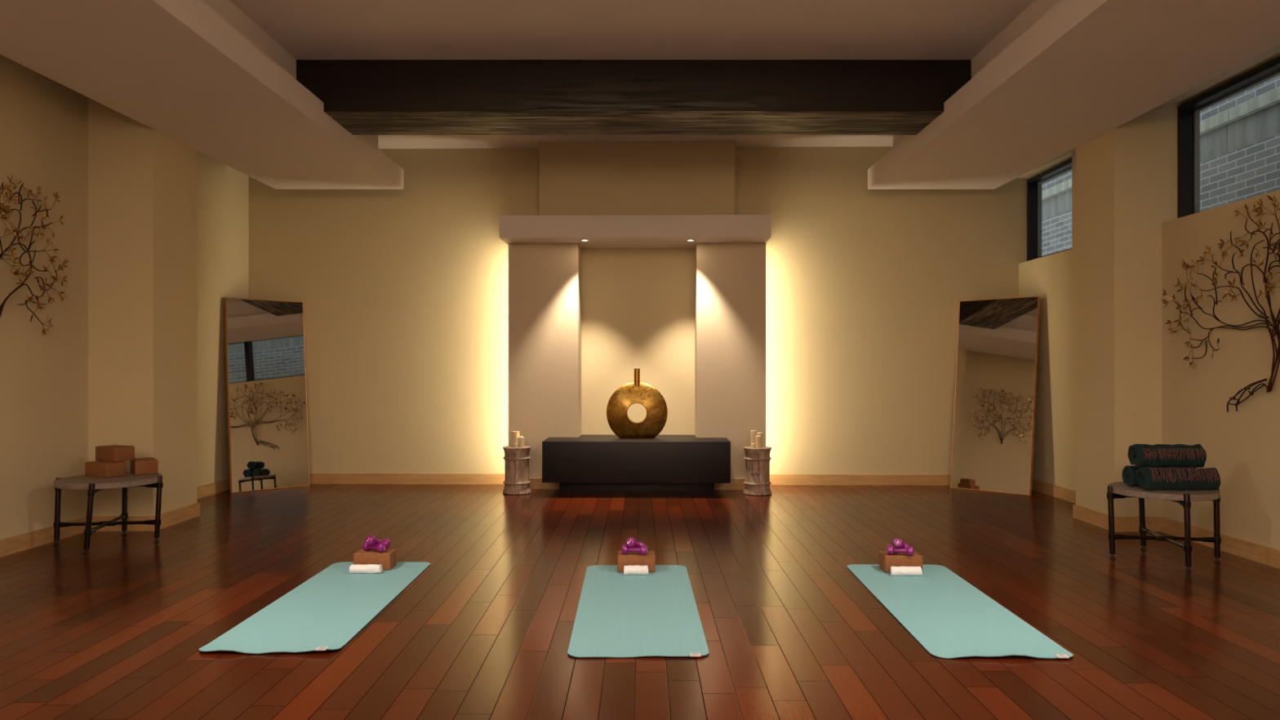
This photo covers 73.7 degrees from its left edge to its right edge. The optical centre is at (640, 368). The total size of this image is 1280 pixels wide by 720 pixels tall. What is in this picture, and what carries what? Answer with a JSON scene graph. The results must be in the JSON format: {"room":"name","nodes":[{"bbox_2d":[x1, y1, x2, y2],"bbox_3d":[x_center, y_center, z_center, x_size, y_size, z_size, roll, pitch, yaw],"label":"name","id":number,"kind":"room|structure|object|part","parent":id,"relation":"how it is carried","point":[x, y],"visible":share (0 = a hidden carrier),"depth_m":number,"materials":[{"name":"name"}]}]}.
{"room":"exercise studio","nodes":[
{"label":"exercise studio","id":0,"kind":"room"},
{"bbox_2d":[0,54,248,539],"bbox_3d":[-3.990,-0.542,3.376,0.720,3.505,11.152,0,0,0],"label":"wall","id":1,"kind":"structure","parent":0,"point":[153,235],"depth_m":6.35,"materials":[{"name":"beige paint"}]},
{"bbox_2d":[0,174,69,336],"bbox_3d":[-4.054,-0.733,5.398,0.091,1.046,1.250,0,0,0],"label":"tree sculpture","id":2,"kind":"object","parent":1,"relation":"attached to","point":[7,211],"visible":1,"depth_m":5.67,"materials":[{"name":"brown metal"}]},
{"bbox_3d":[-4.081,-0.626,5.495,0.014,0.827,0.246,0,0,1],"label":"trunk stem","id":3,"kind":"part","parent":2,"relation":"part of","materials":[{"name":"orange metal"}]},
{"bbox_3d":[-4.079,-0.388,5.504,0.011,0.341,0.260,0,0,-1],"label":"trunk stem","id":4,"kind":"part","parent":2,"relation":"part of","materials":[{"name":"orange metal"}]},
{"bbox_3d":[-4.083,-0.524,5.548,0.016,0.597,0.344,0,0,0],"label":"trunk stem","id":5,"kind":"part","parent":2,"relation":"part of","materials":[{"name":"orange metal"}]},
{"bbox_3d":[-4.051,-0.491,5.593,0.024,0.246,0.392,0,0,4],"label":"trunk stem","id":6,"kind":"part","parent":2,"relation":"part of","materials":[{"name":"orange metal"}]},
{"bbox_2d":[0,478,230,557],"bbox_3d":[-3.865,1.156,3.373,0.500,0.108,11.145,0,0,0],"label":"baseboard","id":7,"kind":"structure","parent":1,"relation":"attached to","point":[21,542],"depth_m":6.33,"materials":[{"name":"brown wood"}]},
{"bbox_2d":[0,0,403,189],"bbox_3d":[-2.994,-1.876,3.140,1.271,0.196,10.680,0,0,0],"label":"ceiling soffit","id":8,"kind":"structure","parent":1,"relation":"attached to","point":[179,69],"depth_m":5.36,"materials":[{"name":"white paint"}]},
{"bbox_2d":[230,0,1035,148],"bbox_3d":[-0.115,-2.355,3.450,8.470,0.120,11.500,0,0,0],"label":"ceiling","id":9,"kind":"structure","parent":0,"point":[307,29],"depth_m":5.84,"materials":[{"name":"white paint"}]},
{"bbox_2d":[201,0,377,147],"bbox_3d":[-2.882,-2.058,3.065,0.635,0.475,10.530,0,0,0],"label":"trim","id":10,"kind":"structure","parent":9,"relation":"attached to","point":[227,10],"depth_m":5.68,"materials":[{"name":"white paint"}]},
{"bbox_2d":[296,59,971,134],"bbox_3d":[-0.054,-2.102,6.668,5.020,0.384,0.645,0,0,0],"label":"ceiling beam","id":11,"kind":"structure","parent":9,"relation":"attached to","point":[363,96],"depth_m":6.34,"materials":[{"name":"brown wood"}]},
{"bbox_2d":[893,0,1060,146],"bbox_3d":[2.779,-2.058,3.065,0.643,0.475,10.530,0,0,0],"label":"trim","id":12,"kind":"structure","parent":9,"relation":"attached to","point":[1037,9],"depth_m":5.69,"materials":[{"name":"white paint"}]},
{"bbox_2d":[248,146,1030,475],"bbox_3d":[-0.148,-0.542,8.993,8.500,3.505,0.220,0,0,1],"label":"wall","id":13,"kind":"structure","parent":0,"point":[404,293],"depth_m":8.88,"materials":[{"name":"beige paint"}]},
{"bbox_2d":[508,243,581,478],"bbox_3d":[-0.975,-0.020,8.721,0.708,2.460,0.360,0,0,0],"label":"trim","id":14,"kind":"structure","parent":13,"relation":"attached to","point":[544,279],"depth_m":8.55,"materials":[{"name":"beige paint"}]},
{"bbox_2d":[309,473,951,489],"bbox_3d":[-0.113,1.156,8.700,7.980,0.108,0.365,0,0,1],"label":"baseboard","id":15,"kind":"structure","parent":13,"relation":"attached to","point":[315,478],"depth_m":8.84,"materials":[{"name":"brown wood"}]},
{"bbox_2d":[499,214,771,248],"bbox_3d":[-0.052,-1.356,8.513,2.609,0.212,0.782,0,0,0],"label":"trim","id":16,"kind":"structure","parent":13,"relation":"attached to","point":[642,231],"depth_m":8.15,"materials":[{"name":"white paint"}]},
{"bbox_2d":[539,141,734,215],"bbox_3d":[-0.038,-1.879,8.756,1.978,0.833,0.250,0,0,1],"label":"trim","id":17,"kind":"structure","parent":13,"relation":"attached to","point":[577,178],"depth_m":8.63,"materials":[{"name":"beige paint"}]},
{"bbox_2d":[694,242,765,478],"bbox_3d":[0.901,-0.020,8.689,0.693,2.460,0.362,0,0,0],"label":"trim","id":18,"kind":"structure","parent":13,"relation":"attached to","point":[730,278],"depth_m":8.51,"materials":[{"name":"beige paint"}]},
{"bbox_2d":[0,484,1279,719],"bbox_3d":[-0.115,1.240,3.475,8.470,0.060,11.350,0,0,0],"label":"floor","id":19,"kind":"structure","parent":0,"point":[117,630],"depth_m":4.18,"materials":[{"name":"brown wood"}]},
{"bbox_2d":[53,471,163,553],"bbox_3d":[-3.664,0.980,5.884,0.636,0.460,0.636,0,0,23],"label":"side table","id":20,"kind":"object","parent":19,"relation":"on","point":[93,485],"visible":0.98,"depth_m":5.83,"materials":[{"name":"grey wood"}]},
{"bbox_3d":[-3.991,0.966,5.838,0.044,0.430,0.033,0,0,-18],"label":"leg","id":21,"kind":"part","parent":20,"relation":"part of","materials":[{"name":"black metal"}]},
{"bbox_3d":[-3.601,0.966,5.569,0.075,0.432,0.033,0,0,12],"label":"leg","id":22,"kind":"part","parent":20,"relation":"part of","materials":[{"name":"black metal"}]},
{"bbox_2d":[84,460,126,477],"bbox_3d":[-3.748,0.705,5.975,0.225,0.100,0.145,0,0,22],"label":"block","id":23,"kind":"object","parent":20,"relation":"on","point":[99,468],"visible":0.9,"depth_m":5.92,"materials":[{"name":"brown wood"}]},
{"bbox_2d":[95,444,134,462],"bbox_3d":[-3.736,0.604,6.062,0.225,0.100,0.145,0,0,26],"label":"block","id":24,"kind":"object","parent":23,"relation":"on","point":[113,453],"visible":1,"depth_m":6.00,"materials":[{"name":"brown wood"}]},
{"bbox_3d":[-3.747,0.966,6.194,0.036,0.429,0.035,0,0,0],"label":"leg","id":25,"kind":"part","parent":20,"relation":"part of","materials":[{"name":"black metal"}]},
{"bbox_2d":[130,457,158,475],"bbox_3d":[-3.578,0.705,6.145,0.145,0.100,0.225,0,0,-38],"label":"block","id":26,"kind":"object","parent":20,"relation":"on","point":[149,465],"visible":0.93,"depth_m":6.06,"materials":[{"name":"brown wood"}]},
{"bbox_3d":[-3.357,0.966,5.937,0.057,0.431,0.036,0,0,0],"label":"leg","id":27,"kind":"part","parent":20,"relation":"part of","materials":[{"name":"black metal"}]},
{"bbox_2d":[223,297,310,493],"bbox_3d":[-3.755,0.259,8.592,0.203,1.904,0.775,0,0,44],"label":"leaning mirror","id":28,"kind":"object","parent":19,"relation":"on","point":[268,432],"visible":1,"depth_m":8.56,"materials":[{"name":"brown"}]},
{"bbox_2d":[199,561,430,654],"bbox_3d":[-1.593,1.197,4.451,0.600,0.025,1.702,0,0,0],"label":"yoga mat","id":29,"kind":"object","parent":19,"relation":"on","point":[329,609],"visible":0.94,"depth_m":4.20,"materials":[{"name":"teal plastic"}]},
{"bbox_2d":[349,564,382,573],"bbox_3d":[-1.613,1.177,5.006,0.180,0.053,0.054,0,0,0],"label":"rolled towel","id":30,"kind":"object","parent":29,"relation":"on","point":[357,568],"visible":1,"depth_m":4.99,"materials":[{"name":"white fabric"}]},
{"bbox_2d":[353,548,396,570],"bbox_3d":[-1.602,1.153,5.145,0.221,0.102,0.140,0,0,0],"label":"block","id":31,"kind":"object","parent":29,"relation":"on","point":[388,558],"visible":0.8,"depth_m":5.07,"materials":[{"name":"brown wood"}]},
{"bbox_2d":[362,541,386,552],"bbox_3d":[-1.599,1.072,5.121,0.150,0.058,0.059,0,0,25],"label":"dumbbell","id":32,"kind":"object","parent":31,"relation":"on","point":[381,547],"visible":0.93,"depth_m":5.10,"materials":[{"name":"plastic"}]},
{"bbox_3d":[-1.599,1.072,5.121,0.090,0.029,0.029,0,14,24],"label":"handle","id":33,"kind":"part","parent":32,"relation":"part of","materials":[{"name":"plastic"}]},
{"bbox_2d":[365,535,390,548],"bbox_3d":[-1.585,1.049,5.144,0.057,0.099,0.154,0,0,37],"label":"dumbbell","id":34,"kind":"object","parent":31,"relation":"on","point":[371,540],"visible":0.8,"depth_m":5.10,"materials":[{"name":"plastic"}]},
{"bbox_3d":[-1.585,1.049,5.144,0.090,0.029,0.029,31,8,-48],"label":"handle","id":35,"kind":"part","parent":34,"relation":"part of","materials":[{"name":"plastic"}]},
{"bbox_2d":[502,445,531,494],"bbox_3d":[-1.202,0.987,8.275,0.274,0.447,0.274,0,0,0],"label":"candle stand","id":36,"kind":"object","parent":19,"relation":"on","point":[517,481],"visible":0.99,"depth_m":8.17,"materials":[{"name":"brown wood"}]},
{"bbox_2d":[511,431,519,447],"bbox_3d":[-1.219,0.686,8.290,0.080,0.154,0.080,0,0,0],"label":"candle","id":37,"kind":"object","parent":36,"relation":"on","point":[515,435],"visible":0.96,"depth_m":8.26,"materials":[{"name":"beige wax"}]},
{"bbox_2d":[518,436,524,447],"bbox_3d":[-1.155,0.708,8.245,0.054,0.110,0.054,0,0,0],"label":"candle","id":38,"kind":"object","parent":36,"relation":"on","point":[521,439],"visible":1,"depth_m":8.22,"materials":[{"name":"beige wax"}]},
{"bbox_2d":[542,434,730,493],"bbox_3d":[-0.040,0.951,8.452,1.784,0.518,0.874,0,0,0],"label":"console table","id":39,"kind":"object","parent":19,"relation":"on","point":[586,464],"visible":0.98,"depth_m":8.04,"materials":[{"name":"black wood"}]},
{"bbox_2d":[606,368,667,438],"bbox_3d":[-0.040,0.347,8.456,0.606,0.688,0.172,0,0,0],"label":"ring vase","id":40,"kind":"object","parent":39,"relation":"on","point":[628,394],"visible":1,"depth_m":8.41,"materials":[{"name":"gold metal"}]},
{"bbox_2d":[567,564,709,657],"bbox_3d":[-0.019,1.203,4.385,0.600,0.013,1.657,0,0,-1],"label":"yoga mat","id":41,"kind":"object","parent":19,"relation":"on","point":[619,615],"visible":0.97,"depth_m":4.13,"materials":[{"name":"teal plastic"}]},
{"bbox_2d":[617,550,654,572],"bbox_3d":[-0.028,1.153,5.090,0.221,0.102,0.140,0,0,0],"label":"block","id":42,"kind":"object","parent":41,"relation":"on","point":[632,558],"visible":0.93,"depth_m":5.02,"materials":[{"name":"brown wood"}]},
{"bbox_2d":[622,544,647,555],"bbox_3d":[-0.036,1.072,5.038,0.149,0.057,0.059,0,0,12],"label":"dumbbell","id":43,"kind":"object","parent":42,"relation":"on","point":[625,548],"visible":1,"depth_m":5.02,"materials":[{"name":"plastic"}]},
{"bbox_3d":[-0.036,1.072,5.038,0.090,0.029,0.029,0,6,12],"label":"handle","id":44,"kind":"part","parent":43,"relation":"part of","materials":[{"name":"plastic"}]},
{"bbox_2d":[626,537,644,547],"bbox_3d":[-0.031,1.049,5.078,0.057,0.105,0.153,0,0,32],"label":"dumbbell","id":45,"kind":"object","parent":42,"relation":"on","point":[631,542],"visible":0.66,"depth_m":5.03,"materials":[{"name":"plastic"}]},
{"bbox_3d":[-0.031,1.049,5.078,0.029,0.029,0.090,27,-7,38],"label":"handle","id":46,"kind":"part","parent":45,"relation":"part of","materials":[{"name":"plastic"}]},
{"bbox_2d":[623,564,648,575],"bbox_3d":[-0.028,1.177,4.976,0.145,0.053,0.054,0,0,0],"label":"rolled towel","id":47,"kind":"object","parent":41,"relation":"on","point":[636,569],"visible":1,"depth_m":4.96,"materials":[{"name":"white fabric"}]},
{"bbox_2d":[742,446,771,495],"bbox_3d":[1.123,0.987,8.225,0.274,0.447,0.274,0,0,0],"label":"candle stand","id":48,"kind":"object","parent":19,"relation":"on","point":[757,482],"visible":1,"depth_m":8.12,"materials":[{"name":"brown wood"}]},
{"bbox_2d":[751,430,755,443],"bbox_3d":[1.088,0.681,8.260,0.052,0.164,0.052,0,0,0],"label":"candle","id":49,"kind":"object","parent":48,"relation":"on","point":[753,432],"visible":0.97,"depth_m":8.24,"materials":[{"name":"beige wax"}]},
{"bbox_2d":[755,435,760,448],"bbox_3d":[1.126,0.705,8.200,0.054,0.116,0.054,0,0,0],"label":"candle","id":50,"kind":"object","parent":48,"relation":"on","point":[757,438],"visible":1,"depth_m":8.18,"materials":[{"name":"beige wax"}]},
{"bbox_2d":[756,432,762,447],"bbox_3d":[1.152,0.692,8.275,0.052,0.142,0.052,0,0,0],"label":"candle","id":51,"kind":"object","parent":48,"relation":"on","point":[757,433],"visible":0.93,"depth_m":8.25,"materials":[{"name":"beige wax"}]},
{"bbox_2d":[846,564,1073,658],"bbox_3d":[1.533,1.198,4.386,0.595,0.022,1.692,0,0,1],"label":"yoga mat","id":52,"kind":"object","parent":19,"relation":"on","point":[950,618],"visible":0.93,"depth_m":4.15,"materials":[{"name":"teal plastic"}]},
{"bbox_2d":[879,551,922,573],"bbox_3d":[1.544,1.153,5.075,0.221,0.102,0.140,0,0,1],"label":"block","id":53,"kind":"object","parent":52,"relation":"on","point":[886,561],"visible":0.78,"depth_m":5.01,"materials":[{"name":"brown wood"}]},
{"bbox_2d":[887,544,913,555],"bbox_3d":[1.526,1.072,5.022,0.149,0.057,0.059,0,0,14],"label":"dumbbell","id":54,"kind":"object","parent":53,"relation":"on","point":[891,549],"visible":1,"depth_m":5.01,"materials":[{"name":"plastic"}]},
{"bbox_3d":[1.526,1.072,5.022,0.090,0.029,0.029,0,6,14],"label":"handle","id":55,"kind":"part","parent":54,"relation":"part of","materials":[{"name":"plastic"}]},
{"bbox_2d":[893,537,908,548],"bbox_3d":[1.542,1.049,5.060,0.057,0.105,0.153,0,0,35],"label":"dumbbell","id":56,"kind":"object","parent":54,"relation":"on","point":[897,542],"visible":0.68,"depth_m":5.01,"materials":[{"name":"plastic"}]},
{"bbox_2d":[889,566,922,576],"bbox_3d":[1.537,1.177,4.953,0.181,0.054,0.054,0,0,0],"label":"rolled towel","id":57,"kind":"object","parent":52,"relation":"on","point":[895,571],"visible":1,"depth_m":4.93,"materials":[{"name":"white fabric"}]},
{"bbox_2d":[950,296,1039,495],"bbox_3d":[3.493,0.259,8.442,0.248,1.905,0.790,0,0,-44],"label":"leaning mirror","id":58,"kind":"object","parent":19,"relation":"on","point":[993,444],"visible":1,"depth_m":8.41,"materials":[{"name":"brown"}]},
{"bbox_2d":[1106,481,1221,572],"bbox_3d":[3.286,0.979,5.376,0.600,0.462,0.600,0,0,39],"label":"side table","id":59,"kind":"object","parent":19,"relation":"on","point":[1119,490],"visible":0.93,"depth_m":5.31,"materials":[{"name":"grey wood"}]},
{"bbox_3d":[2.990,0.965,5.425,0.046,0.432,0.033,0,0,0],"label":"leg","id":60,"kind":"part","parent":59,"relation":"part of","materials":[{"name":"black metal"}]},
{"bbox_2d":[1121,465,1139,486],"bbox_3d":[3.314,0.685,5.446,0.431,0.134,0.139,0,0,-2],"label":"rolled blanket","id":61,"kind":"object","parent":59,"relation":"on","point":[1129,477],"visible":0.15,"depth_m":5.42,"materials":[{"name":"teal fabric"}]},
{"bbox_3d":[3.333,0.965,5.677,0.049,0.432,0.033,0,0,0],"label":"leg","id":62,"kind":"part","parent":59,"relation":"part of","materials":[{"name":"black metal"}]},
{"bbox_2d":[1135,466,1220,490],"bbox_3d":[3.324,0.681,5.280,0.448,0.142,0.161,0,0,0],"label":"rolled blanket","id":63,"kind":"object","parent":59,"relation":"on","point":[1151,478],"visible":1,"depth_m":5.22,"materials":[{"name":"teal fabric"}]},
{"bbox_2d":[1128,444,1206,467],"bbox_3d":[3.306,0.549,5.364,0.420,0.149,0.170,0,0,0],"label":"rolled blanket","id":64,"kind":"object","parent":63,"relation":"on","point":[1160,455],"visible":0.99,"depth_m":5.31,"materials":[{"name":"teal fabric"}]},
{"bbox_3d":[3.253,0.965,5.080,0.043,0.432,0.033,0,0,0],"label":"leg","id":65,"kind":"part","parent":59,"relation":"part of","materials":[{"name":"black metal"}]},
{"bbox_3d":[3.592,0.965,5.323,0.040,0.432,0.033,0,0,0],"label":"leg","id":66,"kind":"part","parent":59,"relation":"part of","materials":[{"name":"black metal"}]},
{"bbox_2d":[1018,44,1279,550],"bbox_3d":[3.815,-0.542,3.305,0.610,3.505,11.010,0,0,0],"label":"wall","id":67,"kind":"structure","parent":0,"point":[1112,377],"depth_m":6.33,"materials":[{"name":"beige paint"}]},
{"bbox_2d":[1026,158,1071,261],"bbox_3d":[4.048,-1.510,8.260,0.135,0.860,1.080,0,0,0],"label":"window","id":68,"kind":"structure","parent":67,"relation":"in","point":[1034,184],"depth_m":8.76,"materials":[{"name":"black metal"}]},
{"bbox_2d":[867,0,1279,189],"bbox_3d":[2.881,-1.876,3.140,1.257,0.196,10.680,0,0,0],"label":"ceiling soffit","id":69,"kind":"structure","parent":67,"relation":"attached to","point":[1085,69],"depth_m":5.30,"materials":[{"name":"white paint"}]},
{"bbox_2d":[1031,479,1279,568],"bbox_3d":[3.697,1.156,3.300,0.405,0.108,11.000,0,0,0],"label":"baseboard","id":70,"kind":"structure","parent":67,"relation":"attached to","point":[1263,554],"depth_m":6.29,"materials":[{"name":"brown wood"}]},
{"bbox_2d":[1160,195,1279,412],"bbox_3d":[3.792,-0.375,5.156,0.105,1.326,2.106,0,0,0],"label":"tree sculpture","id":71,"kind":"object","parent":67,"relation":"attached to","point":[1275,326],"visible":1,"depth_m":5.36,"materials":[{"name":"black metal"}]},
{"bbox_3d":[3.807,-0.688,5.246,0.016,0.327,0.146,0,0,-2],"label":"trunk stem","id":72,"kind":"part","parent":71,"relation":"part of","materials":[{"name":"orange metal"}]},
{"bbox_3d":[3.824,-0.257,5.271,0.018,0.802,0.340,0,0,0],"label":"trunk stem","id":73,"kind":"part","parent":71,"relation":"part of","materials":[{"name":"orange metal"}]},
{"bbox_3d":[3.820,-0.244,5.228,0.026,0.786,0.205,0,0,0],"label":"trunk stem","id":74,"kind":"part","parent":71,"relation":"part of","materials":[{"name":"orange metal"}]},
{"bbox_3d":[3.825,-0.094,5.188,0.023,0.481,0.159,0,0,0],"label":"trunk stem","id":75,"kind":"part","parent":71,"relation":"part of","materials":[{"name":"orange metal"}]},
{"bbox_3d":[3.824,-0.084,5.183,0.037,0.450,0.060,0,0,0],"label":"trunk stem","id":76,"kind":"part","parent":71,"relation":"part of","materials":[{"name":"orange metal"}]},
{"bbox_3d":[3.830,-0.255,5.152,0.011,0.792,0.141,0,0,0],"label":"trunk stem","id":77,"kind":"part","parent":71,"relation":"part of","materials":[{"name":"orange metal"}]},
{"bbox_3d":[3.820,-0.405,5.132,0.017,0.429,0.141,0,0,0],"label":"trunk stem","id":78,"kind":"part","parent":71,"relation":"part of","materials":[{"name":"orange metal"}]},
{"bbox_3d":[3.815,-0.408,5.010,0.024,0.436,0.334,0,0,0],"label":"trunk stem","id":79,"kind":"part","parent":71,"relation":"part of","materials":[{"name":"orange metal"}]},
{"bbox_3d":[3.805,-0.232,5.095,0.010,0.118,0.059,0,0,40],"label":"trunk stem","id":80,"kind":"part","parent":71,"relation":"part of","materials":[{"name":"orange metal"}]},
{"bbox_3d":[3.818,-0.655,5.038,0.011,0.314,0.146,0,0,0],"label":"trunk stem","id":81,"kind":"part","parent":71,"relation":"part of","materials":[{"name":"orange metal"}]},
{"bbox_2d":[1177,57,1279,217],"bbox_3d":[4.048,-1.510,3.615,0.135,0.860,5.430,0,0,0],"label":"window","id":82,"kind":"structure","parent":67,"relation":"in","point":[1188,113],"depth_m":6.28,"materials":[{"name":"black metal"}]},
{"label":"outside","id":83,"kind":"structure","parent":0,"visible":0},
{"bbox_2d":[1041,75,1279,256],"bbox_3d":[5.450,-1.790,6.000,0.500,6.000,24.000,0,0,0],"label":"neighbouring building","id":84,"kind":"structure","parent":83,"point":[1240,134],"depth_m":7.60,"materials":[{"name":"brick"}]},
{"bbox_3d":[5.450,-2.240,6.000,0.500,0.100,24.000,0,0,0],"label":"stone sill","id":85,"kind":"part","parent":84,"relation":"part of","materials":[{"name":"grey stone"}]}
]}

